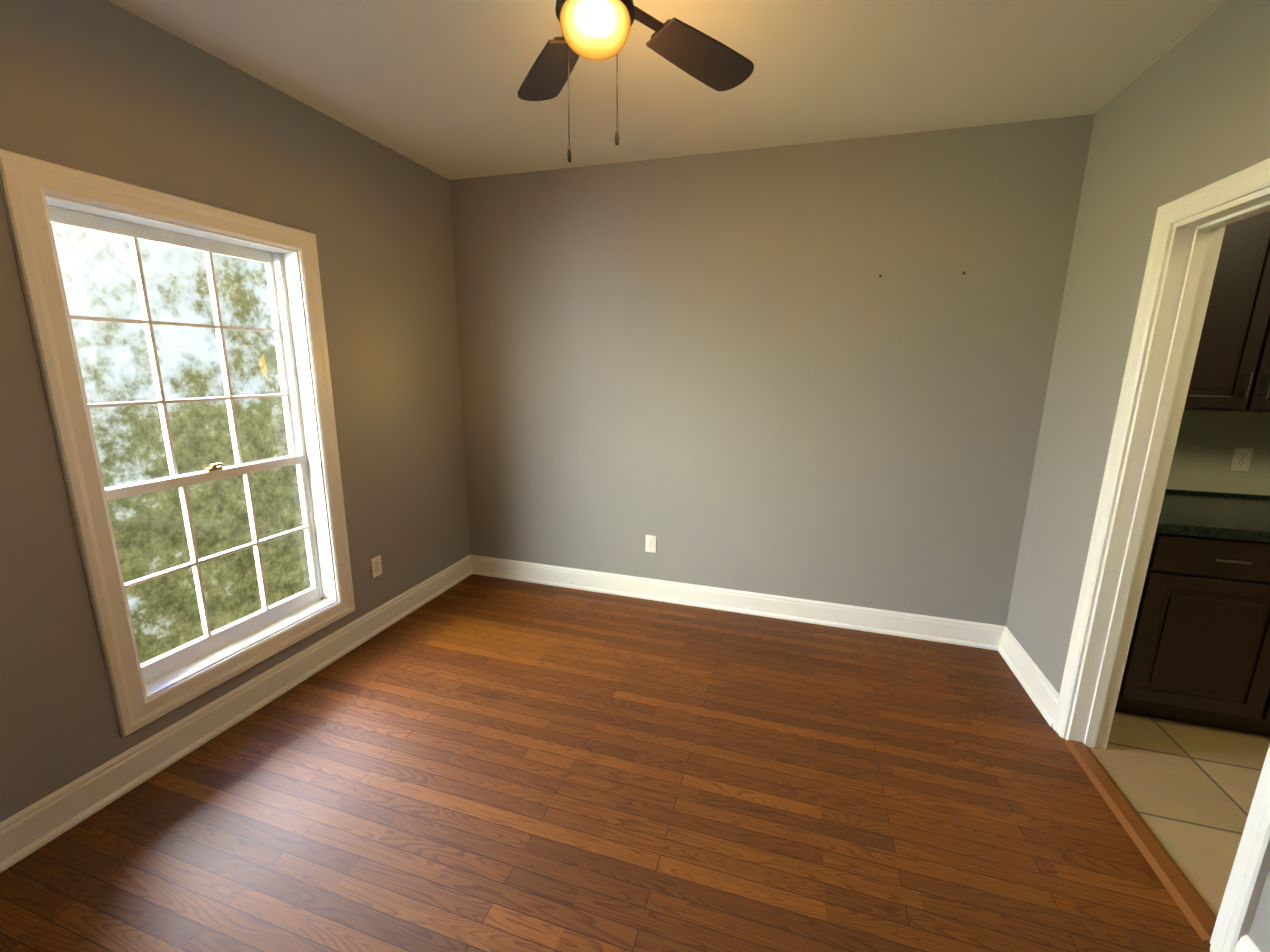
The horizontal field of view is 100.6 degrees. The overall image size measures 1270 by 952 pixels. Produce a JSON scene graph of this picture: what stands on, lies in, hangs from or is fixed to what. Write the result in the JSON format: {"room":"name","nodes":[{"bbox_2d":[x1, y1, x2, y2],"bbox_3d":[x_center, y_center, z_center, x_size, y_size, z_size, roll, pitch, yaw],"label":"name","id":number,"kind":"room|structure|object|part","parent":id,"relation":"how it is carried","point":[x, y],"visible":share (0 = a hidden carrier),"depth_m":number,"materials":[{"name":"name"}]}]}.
{"room":"empty dining room","nodes":[
{"label":"empty dining room","id":0,"kind":"room"},
{"bbox_2d":[0,0,469,821],"bbox_3d":[-1.878,-0.193,1.763,0.130,2.680,4.374,4,13,17],"label":"wall","id":1,"kind":"structure","parent":0,"point":[108,88],"depth_m":2.03,"materials":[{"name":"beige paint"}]},
{"bbox_2d":[0,149,354,736],"bbox_3d":[-1.751,-0.106,2.213,0.177,1.915,1.053,4,13,17],"label":"window","id":2,"kind":"structure","parent":1,"relation":"in","point":[32,188],"depth_m":2.09,"materials":[{"name":"white"}]},
{"bbox_3d":[-1.802,-0.109,2.228,0.070,1.720,0.857,4,13,17],"label":"window sash","id":3,"kind":"part","parent":2,"relation":"part of","materials":[{"name":"white wood"}]},
{"bbox_2d":[0,554,471,872],"bbox_3d":[-1.647,0.942,2.546,0.028,0.140,2.890,4,13,17],"label":"baseboard","id":4,"kind":"structure","parent":1,"relation":"attached to","point":[32,828],"depth_m":2.11,"materials":[{"name":"white wood"}]},
{"bbox_2d":[371,555,381,577],"bbox_3d":[-1.481,0.519,3.025,0.010,0.116,0.072,4,13,17],"label":"outlet","id":5,"kind":"object","parent":1,"relation":"attached to","point":[376,566],"visible":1,"depth_m":3.02,"materials":[{"name":"white plastic"}]},
{"bbox_2d":[0,574,1269,951],"bbox_3d":[1.140,1.358,1.218,6.175,0.050,4.270,4,13,17],"label":"floor","id":6,"kind":"structure","parent":0,"point":[472,762],"depth_m":1.87,"materials":[{"name":"brown wood"}]},
{"bbox_2d":[1064,740,1216,941],"bbox_3d":[1.734,1.202,1.835,0.085,0.012,0.829,4,13,17],"label":"threshold","id":7,"kind":"object","parent":6,"relation":"on","point":[1199,914],"depth_m":1.74,"materials":[{"name":"brown wood"}]},
{"bbox_2d":[1115,533,1269,736],"bbox_3d":[2.533,0.618,2.528,0.559,0.885,0.698,4,13,17],"label":"base cabinet","id":8,"kind":"object","parent":6,"relation":"on","point":[1199,651],"depth_m":2.22,"materials":[{"name":"brown wood"}]},
{"bbox_2d":[1156,493,1269,544],"bbox_3d":[3.435,0.235,2.153,2.481,0.043,0.716,4,13,17],"label":"countertop","id":9,"kind":"structure","parent":8,"relation":"on","point":[1215,515],"depth_m":2.27,"materials":[{"name":"stone"}]},
{"bbox_2d":[109,0,1226,179],"bbox_3d":[-0.153,-1.421,0.961,3.705,0.100,4.374,4,13,17],"label":"ceiling","id":10,"kind":"structure","parent":0,"point":[433,85],"depth_m":2.07,"materials":[{"name":"paint"}]},
{"bbox_2d":[517,0,753,162],"bbox_3d":[-0.089,-1.101,1.212,1.099,0.629,1.082,4,13,17],"label":"ceiling fan","id":11,"kind":"object","parent":10,"relation":"hanging from","point":[596,30],"visible":1,"depth_m":1.42,"materials":[{"name":"brown wood"}]},
{"bbox_3d":[-0.108,-0.969,1.343,0.124,0.316,0.068,4,13,17],"label":"pull cord","id":12,"kind":"part","parent":11,"relation":"part of","materials":[{"name":"brown metal"}]},
{"bbox_3d":[-0.094,-1.053,1.258,0.168,0.080,0.168,4,13,17],"label":"lamp shade","id":13,"kind":"part","parent":11,"relation":"part of","materials":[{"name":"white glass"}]},
{"bbox_3d":[-0.090,-1.154,1.223,0.558,0.047,0.550,4,13,17],"label":"arm","id":14,"kind":"part","parent":11,"relation":"part of"},
{"bbox_2d":[450,114,1094,625],"bbox_3d":[0.454,-0.477,3.236,3.440,2.680,0.130,4,13,17],"label":"wall","id":15,"kind":"structure","parent":0,"point":[746,370],"depth_m":3.03,"materials":[{"name":"grey paint"}]},
{"bbox_2d":[645,535,655,552],"bbox_3d":[0.103,0.446,3.465,0.072,0.116,0.010,4,13,17],"label":"outlet","id":16,"kind":"object","parent":15,"relation":"attached to","point":[650,545],"visible":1,"depth_m":3.46,"materials":[{"name":"white plastic"}]},
{"bbox_2d":[472,555,1000,649],"bbox_3d":[0.415,0.780,3.427,3.440,0.140,0.028,4,13,17],"label":"baseboard","id":17,"kind":"structure","parent":15,"relation":"attached to","point":[916,626],"depth_m":3.33,"materials":[{"name":"white wood"}]},
{"bbox_2d":[1006,0,1269,951],"bbox_3d":[1.558,0.054,0.813,0.135,2.680,4.530,4,13,17],"label":"wall","id":18,"kind":"structure","parent":0,"point":[1188,114],"depth_m":2.16,"materials":[{"name":"grey paint"}]},
{"bbox_2d":[996,626,1058,726],"bbox_3d":[1.942,0.974,2.612,0.028,0.140,0.658,4,13,17],"label":"baseboard","id":19,"kind":"structure","parent":18,"relation":"attached to","point":[1045,697],"depth_m":2.58,"materials":[{"name":"white wood"}]},
{"bbox_2d":[1053,158,1269,951],"bbox_3d":[1.786,0.179,1.604,0.179,2.112,1.009,4,13,17],"label":"door frame","id":20,"kind":"structure","parent":18,"relation":"attached to","point":[1190,262],"depth_m":1.93,"materials":[{"name":"white wood"}]},
{"bbox_2d":[1234,935,1260,951],"bbox_3d":[1.190,1.472,0.233,0.028,0.140,2.413,4,13,17],"label":"baseboard","id":21,"kind":"structure","parent":18,"relation":"attached to","point":[1245,944],"depth_m":1.33,"materials":[{"name":"white wood"}]},
{"bbox_2d":[1166,410,1269,495],"bbox_3d":[3.505,-0.277,2.481,2.580,2.680,0.130,4,13,17],"label":"wall","id":22,"kind":"structure","parent":0,"point":[1208,442],"depth_m":2.61,"materials":[{"name":"paint"}]},
{"bbox_2d":[1184,211,1269,411],"bbox_3d":[2.757,-0.776,2.355,0.882,0.950,0.344,4,13,17],"label":"upper cabinet","id":23,"kind":"object","parent":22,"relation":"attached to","point":[1231,370],"visible":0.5,"depth_m":2.25,"materials":[{"name":"brown wood"}]},
{"bbox_2d":[1229,448,1253,471],"bbox_3d":[2.999,-0.081,2.607,0.072,0.116,0.010,4,13,17],"label":"outlet","id":24,"kind":"object","parent":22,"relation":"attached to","point":[1241,459],"visible":1,"depth_m":2.61,"materials":[{"name":"white plastic"}]},
{"label":"outside","id":25,"kind":"structure","parent":0,"visible":0},
{"bbox_2d":[51,223,310,663],"bbox_3d":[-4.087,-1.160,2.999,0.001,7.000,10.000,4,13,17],"label":"window panes","id":26,"kind":"object","parent":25,"point":[206,450],"depth_m":4.37,"materials":[{"name":"clear glass"}]}
]}

